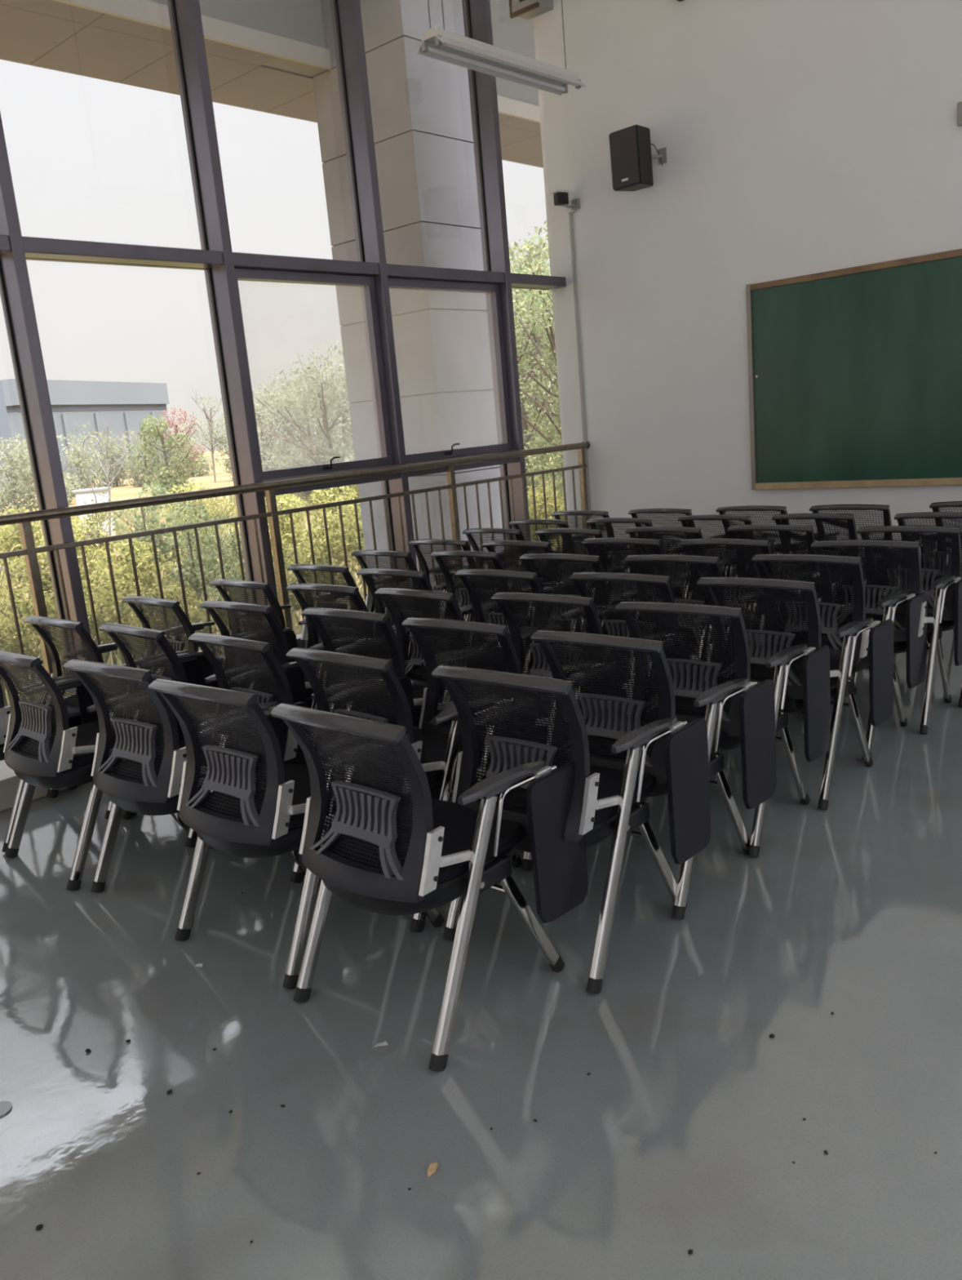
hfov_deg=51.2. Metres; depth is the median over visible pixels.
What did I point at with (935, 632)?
chair
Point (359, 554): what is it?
chair
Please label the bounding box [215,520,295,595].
shrub
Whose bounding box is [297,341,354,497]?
tree
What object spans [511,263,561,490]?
tree
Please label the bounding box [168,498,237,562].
shrub
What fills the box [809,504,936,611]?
chair
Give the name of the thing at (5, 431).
building
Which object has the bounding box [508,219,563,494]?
tree
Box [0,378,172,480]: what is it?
building
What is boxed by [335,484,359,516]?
shrub
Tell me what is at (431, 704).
chair
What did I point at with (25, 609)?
shrub
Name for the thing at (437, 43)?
hanging lamp
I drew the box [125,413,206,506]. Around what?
young tree
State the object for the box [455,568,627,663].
chair
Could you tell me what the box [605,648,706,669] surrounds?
seat cushion
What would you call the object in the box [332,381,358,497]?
tree
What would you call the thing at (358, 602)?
chair
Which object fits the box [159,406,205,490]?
young tree
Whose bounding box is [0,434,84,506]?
tree
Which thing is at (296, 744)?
seat cushion
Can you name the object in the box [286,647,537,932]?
chair
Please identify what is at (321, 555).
shrub
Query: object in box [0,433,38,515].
tree
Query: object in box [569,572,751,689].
chair
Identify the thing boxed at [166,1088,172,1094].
crumb
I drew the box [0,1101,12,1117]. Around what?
cap
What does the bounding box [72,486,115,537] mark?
utility box
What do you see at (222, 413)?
tree
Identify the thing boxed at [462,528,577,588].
chair
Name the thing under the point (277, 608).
chair
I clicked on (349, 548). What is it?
shrub
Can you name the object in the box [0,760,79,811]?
plinth
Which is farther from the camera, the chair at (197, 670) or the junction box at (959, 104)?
the junction box at (959, 104)
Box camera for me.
[551,189,580,214]
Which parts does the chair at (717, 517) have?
panel, backrest frame, armrest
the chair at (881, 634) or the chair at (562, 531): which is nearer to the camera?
the chair at (881, 634)
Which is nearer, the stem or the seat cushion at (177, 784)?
the seat cushion at (177, 784)
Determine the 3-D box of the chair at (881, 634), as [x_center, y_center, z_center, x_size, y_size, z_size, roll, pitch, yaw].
[1.288,0.139,4.170,0.612,0.903,0.643,6,17,42]
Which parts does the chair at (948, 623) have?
leg, armrest, panel, backrest frame, leg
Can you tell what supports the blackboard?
attached to the wall
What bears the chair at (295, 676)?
on the floor
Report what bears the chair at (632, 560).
on the floor
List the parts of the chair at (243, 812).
leg, panel, backrest frame, armrest, leg, arm, leg, armrest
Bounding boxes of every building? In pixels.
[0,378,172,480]
[0,381,17,487]
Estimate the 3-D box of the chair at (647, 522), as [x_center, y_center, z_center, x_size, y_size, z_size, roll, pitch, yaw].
[1.115,-0.411,6.764,0.612,0.903,0.643,6,16,41]
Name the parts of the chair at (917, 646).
panel, backrest frame, leg, armrest, leg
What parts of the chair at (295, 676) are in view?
panel, backrest frame, leg, armrest, leg, armrest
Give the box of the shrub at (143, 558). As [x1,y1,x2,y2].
[81,534,173,626]
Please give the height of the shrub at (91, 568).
1.262 m
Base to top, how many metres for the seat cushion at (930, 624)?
0.064 m
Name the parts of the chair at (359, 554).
panel, backrest frame, armrest, leg, armrest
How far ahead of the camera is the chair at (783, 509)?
6.52 m
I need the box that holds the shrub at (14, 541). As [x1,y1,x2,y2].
[0,506,46,577]
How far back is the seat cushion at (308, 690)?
4.51 m
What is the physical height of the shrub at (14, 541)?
1.388 m
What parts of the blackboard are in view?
frame, frame, frame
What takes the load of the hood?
attached to the camera
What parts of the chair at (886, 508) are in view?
panel, backrest frame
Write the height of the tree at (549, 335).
4.444 m
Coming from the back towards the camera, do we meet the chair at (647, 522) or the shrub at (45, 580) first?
the shrub at (45, 580)
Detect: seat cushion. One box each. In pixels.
[10,711,81,739]
[21,720,115,768]
[64,681,128,706]
[112,737,262,787]
[145,700,216,720]
[201,764,369,830]
[239,708,317,745]
[240,671,344,697]
[297,639,318,648]
[327,799,524,884]
[342,684,444,716]
[362,731,483,783]
[406,662,506,679]
[441,697,551,737]
[495,756,655,824]
[539,672,627,695]
[561,621,581,631]
[568,716,728,759]
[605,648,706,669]
[647,682,789,715]
[724,654,855,687]
[779,630,869,653]
[837,611,933,631]
[897,594,947,606]
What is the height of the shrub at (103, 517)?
1.303 m
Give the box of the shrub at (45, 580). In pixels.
[0,541,89,635]
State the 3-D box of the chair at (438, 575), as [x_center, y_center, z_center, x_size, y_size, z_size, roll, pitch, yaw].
[-0.046,-0.241,6.456,0.612,0.903,0.643,6,16,41]
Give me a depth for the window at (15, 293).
5.50 m
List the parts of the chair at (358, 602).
panel, backrest frame, armrest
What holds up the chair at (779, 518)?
on the floor
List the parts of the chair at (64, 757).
panel, leg, backrest frame, armrest, arm, leg, armrest, leg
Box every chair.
[0,649,204,890]
[0,659,128,852]
[23,615,217,819]
[62,658,312,926]
[98,622,307,848]
[121,595,297,677]
[148,678,425,988]
[188,632,416,883]
[200,600,388,709]
[209,579,373,658]
[271,703,588,1071]
[286,583,457,673]
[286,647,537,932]
[287,564,439,642]
[301,607,506,730]
[351,550,481,617]
[356,568,519,653]
[374,587,562,688]
[401,617,624,871]
[407,538,539,608]
[430,550,578,626]
[431,665,711,993]
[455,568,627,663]
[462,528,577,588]
[482,540,620,613]
[491,592,690,715]
[509,519,626,567]
[520,553,678,634]
[531,630,776,919]
[534,528,646,593]
[551,510,662,555]
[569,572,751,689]
[582,537,725,620]
[586,517,685,580]
[615,601,831,857]
[624,554,789,654]
[625,526,757,599]
[628,507,725,572]
[678,514,804,653]
[679,538,822,638]
[697,577,893,809]
[715,505,837,568]
[727,524,866,620]
[751,554,927,759]
[772,513,902,604]
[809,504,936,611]
[811,539,961,733]
[851,525,961,706]
[894,511,961,647]
[929,501,961,631]
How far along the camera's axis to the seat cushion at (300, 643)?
5.53 m
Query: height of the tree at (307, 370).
5.080 m
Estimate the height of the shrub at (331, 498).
1.433 m
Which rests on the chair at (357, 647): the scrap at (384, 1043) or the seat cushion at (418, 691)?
the seat cushion at (418, 691)
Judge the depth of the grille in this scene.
7.76 m
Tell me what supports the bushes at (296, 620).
on the ground
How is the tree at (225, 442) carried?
on the ground
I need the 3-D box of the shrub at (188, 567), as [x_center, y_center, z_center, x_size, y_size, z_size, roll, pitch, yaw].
[-3.465,-0.986,12.384,1.165,1.519,1.158,1,13,24]
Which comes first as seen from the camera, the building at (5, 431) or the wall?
the wall
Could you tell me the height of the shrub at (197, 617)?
0.977 m
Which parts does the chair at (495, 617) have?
armrest, panel, backrest frame, leg, armrest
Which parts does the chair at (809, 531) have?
panel, backrest frame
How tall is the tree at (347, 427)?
5.301 m
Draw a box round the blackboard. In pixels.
[746,248,961,489]
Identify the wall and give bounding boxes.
[533,0,961,595]
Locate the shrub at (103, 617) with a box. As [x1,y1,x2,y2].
[62,580,158,667]
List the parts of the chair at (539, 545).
armrest, panel, backrest frame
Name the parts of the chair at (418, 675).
panel, backrest frame, armrest, armrest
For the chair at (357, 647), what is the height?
0.903 m
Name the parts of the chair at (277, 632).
panel, backrest frame, armrest, arm, leg, armrest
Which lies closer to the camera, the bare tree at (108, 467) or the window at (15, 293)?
the window at (15, 293)
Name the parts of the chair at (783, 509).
panel, backrest frame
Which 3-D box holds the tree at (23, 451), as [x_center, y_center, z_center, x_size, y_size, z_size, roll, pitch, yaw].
[-29.420,-11.072,64.839,3.363,3.852,3.395,-8,13,-12]
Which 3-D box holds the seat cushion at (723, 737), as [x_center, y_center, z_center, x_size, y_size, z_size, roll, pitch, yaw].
[0.574,0.356,3.455,0.464,0.064,0.470,6,16,41]
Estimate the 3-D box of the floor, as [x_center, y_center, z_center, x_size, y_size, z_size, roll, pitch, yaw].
[0.086,1.311,1.655,9.400,0.120,13.000,6,16,41]
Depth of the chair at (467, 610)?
5.09 m
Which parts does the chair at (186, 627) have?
panel, backrest frame, armrest, armrest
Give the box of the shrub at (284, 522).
[264,493,306,568]
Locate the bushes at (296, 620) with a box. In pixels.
[0,466,565,706]
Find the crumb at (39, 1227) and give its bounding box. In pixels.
[35,1223,43,1231]
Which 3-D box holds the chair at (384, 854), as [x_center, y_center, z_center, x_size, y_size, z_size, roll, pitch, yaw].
[-0.144,0.562,2.811,0.612,0.903,0.643,6,16,41]
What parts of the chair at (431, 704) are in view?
leg, panel, armrest, backrest frame, leg, arm, armrest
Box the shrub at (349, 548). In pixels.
[337,506,367,586]
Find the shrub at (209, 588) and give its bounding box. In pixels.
[193,532,297,626]
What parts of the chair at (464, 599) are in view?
armrest, panel, backrest frame, leg, armrest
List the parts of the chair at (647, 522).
panel, backrest frame, armrest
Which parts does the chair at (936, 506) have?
backrest frame, panel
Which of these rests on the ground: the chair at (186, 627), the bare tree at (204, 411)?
the bare tree at (204, 411)
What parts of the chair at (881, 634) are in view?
leg, armrest, panel, backrest frame, arm, leg, armrest, leg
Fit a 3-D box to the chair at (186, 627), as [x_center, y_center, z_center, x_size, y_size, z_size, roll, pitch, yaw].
[-1.361,0.174,5.086,0.612,0.903,0.643,7,17,43]
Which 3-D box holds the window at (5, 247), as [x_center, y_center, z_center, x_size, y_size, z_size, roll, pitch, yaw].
[-2.982,-1.945,4.834,0.230,6.000,1.332,6,16,41]
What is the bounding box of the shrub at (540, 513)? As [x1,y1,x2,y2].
[527,483,565,545]
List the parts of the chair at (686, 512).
panel, backrest frame, armrest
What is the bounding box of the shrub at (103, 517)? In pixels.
[70,510,118,564]
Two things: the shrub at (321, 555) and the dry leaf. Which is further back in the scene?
the shrub at (321, 555)
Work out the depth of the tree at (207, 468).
71.42 m
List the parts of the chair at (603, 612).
leg, armrest, panel, backrest frame, leg, armrest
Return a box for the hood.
[551,189,568,194]
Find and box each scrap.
[195,963,203,967]
[373,1041,388,1047]
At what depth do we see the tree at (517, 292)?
30.23 m
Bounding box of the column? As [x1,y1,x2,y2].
[312,0,505,588]
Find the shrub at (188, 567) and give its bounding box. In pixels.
[151,500,241,605]
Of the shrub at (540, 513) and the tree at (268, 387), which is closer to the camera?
the shrub at (540, 513)
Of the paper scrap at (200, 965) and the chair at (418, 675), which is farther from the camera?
the chair at (418, 675)
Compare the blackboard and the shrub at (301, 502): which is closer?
the blackboard
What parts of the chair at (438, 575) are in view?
panel, backrest frame, armrest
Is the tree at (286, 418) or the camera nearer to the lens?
the camera
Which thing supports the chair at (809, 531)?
on the floor
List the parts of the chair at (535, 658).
leg, armrest, panel, backrest frame, leg, armrest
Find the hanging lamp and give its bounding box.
[417,0,586,95]
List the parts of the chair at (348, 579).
panel, backrest frame, armrest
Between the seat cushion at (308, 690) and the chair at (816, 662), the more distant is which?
the seat cushion at (308, 690)
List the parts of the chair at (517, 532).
panel, backrest frame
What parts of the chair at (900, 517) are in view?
backrest frame, panel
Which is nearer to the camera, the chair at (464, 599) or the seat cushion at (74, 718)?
the seat cushion at (74, 718)
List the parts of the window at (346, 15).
sash, handle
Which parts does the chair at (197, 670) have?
panel, backrest frame, leg, armrest, leg, armrest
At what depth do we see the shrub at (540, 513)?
13.37 m
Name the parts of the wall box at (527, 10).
trim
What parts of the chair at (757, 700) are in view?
leg, armrest, panel, backrest frame, leg, armrest, leg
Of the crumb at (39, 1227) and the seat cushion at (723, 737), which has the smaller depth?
the crumb at (39, 1227)
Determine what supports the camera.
attached to the wall
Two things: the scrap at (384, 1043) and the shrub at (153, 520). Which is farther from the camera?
the shrub at (153, 520)
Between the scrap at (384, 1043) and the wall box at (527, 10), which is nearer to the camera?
the scrap at (384, 1043)
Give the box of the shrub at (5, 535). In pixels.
[0,524,19,609]
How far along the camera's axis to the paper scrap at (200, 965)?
3.12 m
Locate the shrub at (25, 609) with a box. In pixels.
[0,586,63,699]
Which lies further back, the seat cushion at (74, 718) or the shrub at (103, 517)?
the shrub at (103, 517)
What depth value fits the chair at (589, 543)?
5.52 m
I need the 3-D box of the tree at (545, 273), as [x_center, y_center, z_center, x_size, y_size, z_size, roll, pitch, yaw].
[2.036,-5.625,21.943,2.606,5.556,2.541,-6,12,-7]
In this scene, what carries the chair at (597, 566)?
on the floor
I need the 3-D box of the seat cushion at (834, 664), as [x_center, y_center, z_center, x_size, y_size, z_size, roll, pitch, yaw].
[1.279,0.136,4.178,0.464,0.064,0.470,6,17,42]
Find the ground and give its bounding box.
[0,422,563,703]
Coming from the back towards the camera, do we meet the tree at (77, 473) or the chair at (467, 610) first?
the tree at (77, 473)
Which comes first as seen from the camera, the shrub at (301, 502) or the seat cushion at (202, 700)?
the seat cushion at (202, 700)
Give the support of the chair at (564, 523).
on the floor
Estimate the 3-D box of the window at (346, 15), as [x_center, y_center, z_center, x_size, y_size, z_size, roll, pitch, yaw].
[-0.346,-2.804,7.704,0.231,6.000,1.402,6,16,41]
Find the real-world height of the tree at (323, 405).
4.638 m
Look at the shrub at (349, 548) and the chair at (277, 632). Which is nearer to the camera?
the chair at (277, 632)
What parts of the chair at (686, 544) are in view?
armrest, panel, backrest frame, armrest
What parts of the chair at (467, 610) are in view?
panel, backrest frame, leg, armrest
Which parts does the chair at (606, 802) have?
leg, arm, armrest, panel, backrest frame, arm, leg, armrest, leg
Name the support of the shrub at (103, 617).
on the ground
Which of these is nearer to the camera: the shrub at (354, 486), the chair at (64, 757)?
the chair at (64, 757)
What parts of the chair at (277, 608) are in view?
panel, backrest frame, armrest, armrest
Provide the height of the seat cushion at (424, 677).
0.064 m
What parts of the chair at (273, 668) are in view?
panel, backrest frame, leg, armrest, leg, armrest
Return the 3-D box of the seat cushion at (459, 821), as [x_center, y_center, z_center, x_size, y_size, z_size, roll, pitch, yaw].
[-0.154,0.559,2.819,0.464,0.064,0.470,6,16,41]
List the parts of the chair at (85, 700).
backrest frame, armrest, leg, armrest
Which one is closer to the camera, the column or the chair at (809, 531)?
the chair at (809, 531)
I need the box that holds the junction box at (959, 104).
[957,101,961,126]
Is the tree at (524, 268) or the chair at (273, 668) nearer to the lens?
the chair at (273, 668)
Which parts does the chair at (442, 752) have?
leg, panel, backrest frame, armrest, arm, leg, armrest, leg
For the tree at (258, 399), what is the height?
4.329 m
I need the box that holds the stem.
[81,435,104,527]
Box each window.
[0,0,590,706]
[0,112,224,694]
[0,234,70,698]
[329,0,519,586]
[462,0,566,566]
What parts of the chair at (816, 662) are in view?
leg, armrest, panel, backrest frame, leg, armrest, leg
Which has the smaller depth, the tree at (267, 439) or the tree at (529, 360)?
the tree at (529, 360)
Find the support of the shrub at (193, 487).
on the ground
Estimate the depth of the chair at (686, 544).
5.12 m
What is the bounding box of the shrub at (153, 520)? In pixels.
[110,482,192,582]
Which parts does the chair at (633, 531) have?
panel, backrest frame, leg, armrest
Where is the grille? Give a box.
[608,125,639,189]
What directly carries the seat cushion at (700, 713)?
on the chair at (816, 662)
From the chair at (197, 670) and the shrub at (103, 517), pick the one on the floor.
the chair at (197, 670)
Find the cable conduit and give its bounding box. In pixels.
[568,211,593,538]
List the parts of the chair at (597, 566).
armrest, panel, backrest frame, armrest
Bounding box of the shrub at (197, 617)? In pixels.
[130,578,227,650]
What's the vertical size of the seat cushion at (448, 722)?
0.064 m
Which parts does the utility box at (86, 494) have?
lid, door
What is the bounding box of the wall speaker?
[608,124,666,191]
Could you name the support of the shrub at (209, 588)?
on the ground
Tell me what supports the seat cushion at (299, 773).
on the chair at (243, 812)
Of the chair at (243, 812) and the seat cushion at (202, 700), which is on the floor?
the chair at (243, 812)
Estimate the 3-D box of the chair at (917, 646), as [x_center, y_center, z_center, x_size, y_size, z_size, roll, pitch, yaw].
[1.635,0.007,4.634,0.612,0.903,0.643,6,16,41]
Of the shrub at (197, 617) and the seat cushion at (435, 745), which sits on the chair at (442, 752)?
the seat cushion at (435, 745)
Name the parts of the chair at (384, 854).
leg, arm, panel, backrest frame, armrest, leg, arm, leg, armrest, leg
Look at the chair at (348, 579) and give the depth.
5.51 m
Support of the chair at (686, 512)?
on the floor
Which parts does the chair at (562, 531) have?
panel, backrest frame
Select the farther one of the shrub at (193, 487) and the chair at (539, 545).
the shrub at (193, 487)
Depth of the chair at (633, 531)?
5.84 m
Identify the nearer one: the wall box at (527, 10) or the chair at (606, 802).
the chair at (606, 802)
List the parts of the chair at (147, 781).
leg, panel, backrest frame, armrest, leg, armrest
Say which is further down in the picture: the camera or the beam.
the camera
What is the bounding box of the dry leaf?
[427,1162,438,1177]
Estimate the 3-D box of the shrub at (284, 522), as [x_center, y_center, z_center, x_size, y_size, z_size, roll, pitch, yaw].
[-3.319,-1.742,16.252,0.999,1.325,1.214,-12,14,-27]
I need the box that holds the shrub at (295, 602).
[231,550,315,617]
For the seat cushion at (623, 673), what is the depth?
4.22 m
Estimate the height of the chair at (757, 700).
0.903 m
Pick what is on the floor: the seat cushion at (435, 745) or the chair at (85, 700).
the chair at (85, 700)
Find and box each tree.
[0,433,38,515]
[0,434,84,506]
[0,438,33,493]
[60,435,106,496]
[65,418,128,542]
[82,431,140,487]
[113,430,177,487]
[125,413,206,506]
[157,417,217,477]
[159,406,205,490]
[190,389,226,482]
[204,419,270,479]
[212,413,271,473]
[252,384,295,471]
[253,377,330,499]
[255,374,318,466]
[256,368,351,506]
[270,346,358,511]
[282,358,352,465]
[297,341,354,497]
[323,347,353,462]
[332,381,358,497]
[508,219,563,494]
[509,242,557,470]
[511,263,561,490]
[511,288,561,511]
[513,253,563,497]
[515,288,564,511]
[536,264,564,478]
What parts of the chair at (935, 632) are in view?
armrest, panel, backrest frame, arm, leg, leg, armrest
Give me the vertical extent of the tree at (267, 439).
4.417 m
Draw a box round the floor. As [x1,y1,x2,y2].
[0,603,961,1279]
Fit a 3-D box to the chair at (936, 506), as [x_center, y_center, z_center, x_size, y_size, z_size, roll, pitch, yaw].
[3.041,-0.413,5.993,0.612,0.903,0.643,6,16,41]
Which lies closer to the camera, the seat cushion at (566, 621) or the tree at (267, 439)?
the seat cushion at (566, 621)
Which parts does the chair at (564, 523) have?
panel, backrest frame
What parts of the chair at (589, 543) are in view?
armrest, panel, backrest frame, leg, armrest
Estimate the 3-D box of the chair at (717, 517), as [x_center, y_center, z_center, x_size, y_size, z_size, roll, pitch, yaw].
[1.660,-0.392,6.456,0.612,0.903,0.643,6,16,41]
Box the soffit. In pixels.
[0,0,543,168]
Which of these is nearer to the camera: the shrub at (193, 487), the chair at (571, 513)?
the chair at (571, 513)
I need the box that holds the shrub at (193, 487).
[154,480,219,551]
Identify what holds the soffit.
attached to the beam
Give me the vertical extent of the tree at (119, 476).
3.852 m
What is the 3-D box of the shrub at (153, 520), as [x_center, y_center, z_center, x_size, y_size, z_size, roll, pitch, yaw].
[-5.102,-1.593,15.521,1.276,1.664,1.268,-9,13,-17]
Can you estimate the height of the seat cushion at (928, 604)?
0.064 m
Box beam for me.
[53,0,540,123]
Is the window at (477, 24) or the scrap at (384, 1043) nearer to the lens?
the scrap at (384, 1043)
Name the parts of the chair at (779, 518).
armrest, panel, backrest frame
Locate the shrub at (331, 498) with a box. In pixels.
[300,485,361,564]
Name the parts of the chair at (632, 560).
armrest, panel, backrest frame, leg, armrest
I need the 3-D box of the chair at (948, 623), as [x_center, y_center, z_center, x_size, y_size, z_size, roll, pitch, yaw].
[2.330,-0.185,5.234,0.612,0.903,0.643,6,16,40]
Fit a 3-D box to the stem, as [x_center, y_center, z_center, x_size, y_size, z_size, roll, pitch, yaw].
[-8.920,-3.494,23.421,0.504,2.557,0.036,-5,12,3]
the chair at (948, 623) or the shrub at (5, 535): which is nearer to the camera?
the chair at (948, 623)
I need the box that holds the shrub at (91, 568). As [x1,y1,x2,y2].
[37,519,107,593]
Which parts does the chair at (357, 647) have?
panel, backrest frame, armrest, arm, leg, armrest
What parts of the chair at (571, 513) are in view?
panel, backrest frame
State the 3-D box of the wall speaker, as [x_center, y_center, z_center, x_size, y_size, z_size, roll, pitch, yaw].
[1.235,-3.773,7.878,0.378,0.427,0.268,-15,16,-39]
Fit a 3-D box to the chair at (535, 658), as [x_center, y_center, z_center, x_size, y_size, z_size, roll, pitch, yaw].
[0.460,0.195,4.251,0.612,0.903,0.643,6,16,40]
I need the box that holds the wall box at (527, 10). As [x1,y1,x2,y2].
[508,0,553,20]
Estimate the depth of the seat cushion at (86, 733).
3.91 m
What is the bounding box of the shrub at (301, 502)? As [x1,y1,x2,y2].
[264,493,309,527]
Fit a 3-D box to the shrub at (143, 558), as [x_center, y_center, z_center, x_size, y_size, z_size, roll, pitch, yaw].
[-4.197,-0.621,11.915,0.948,1.238,1.036,2,14,30]
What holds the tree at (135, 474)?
on the ground
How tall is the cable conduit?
3.090 m
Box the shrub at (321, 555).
[283,510,364,599]
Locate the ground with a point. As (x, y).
(121, 492)
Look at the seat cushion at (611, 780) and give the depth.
2.99 m
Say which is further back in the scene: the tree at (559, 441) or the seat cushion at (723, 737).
the tree at (559, 441)
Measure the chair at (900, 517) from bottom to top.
0.903 m
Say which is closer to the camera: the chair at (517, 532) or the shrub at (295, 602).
the chair at (517, 532)
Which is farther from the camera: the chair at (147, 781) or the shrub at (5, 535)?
the shrub at (5, 535)

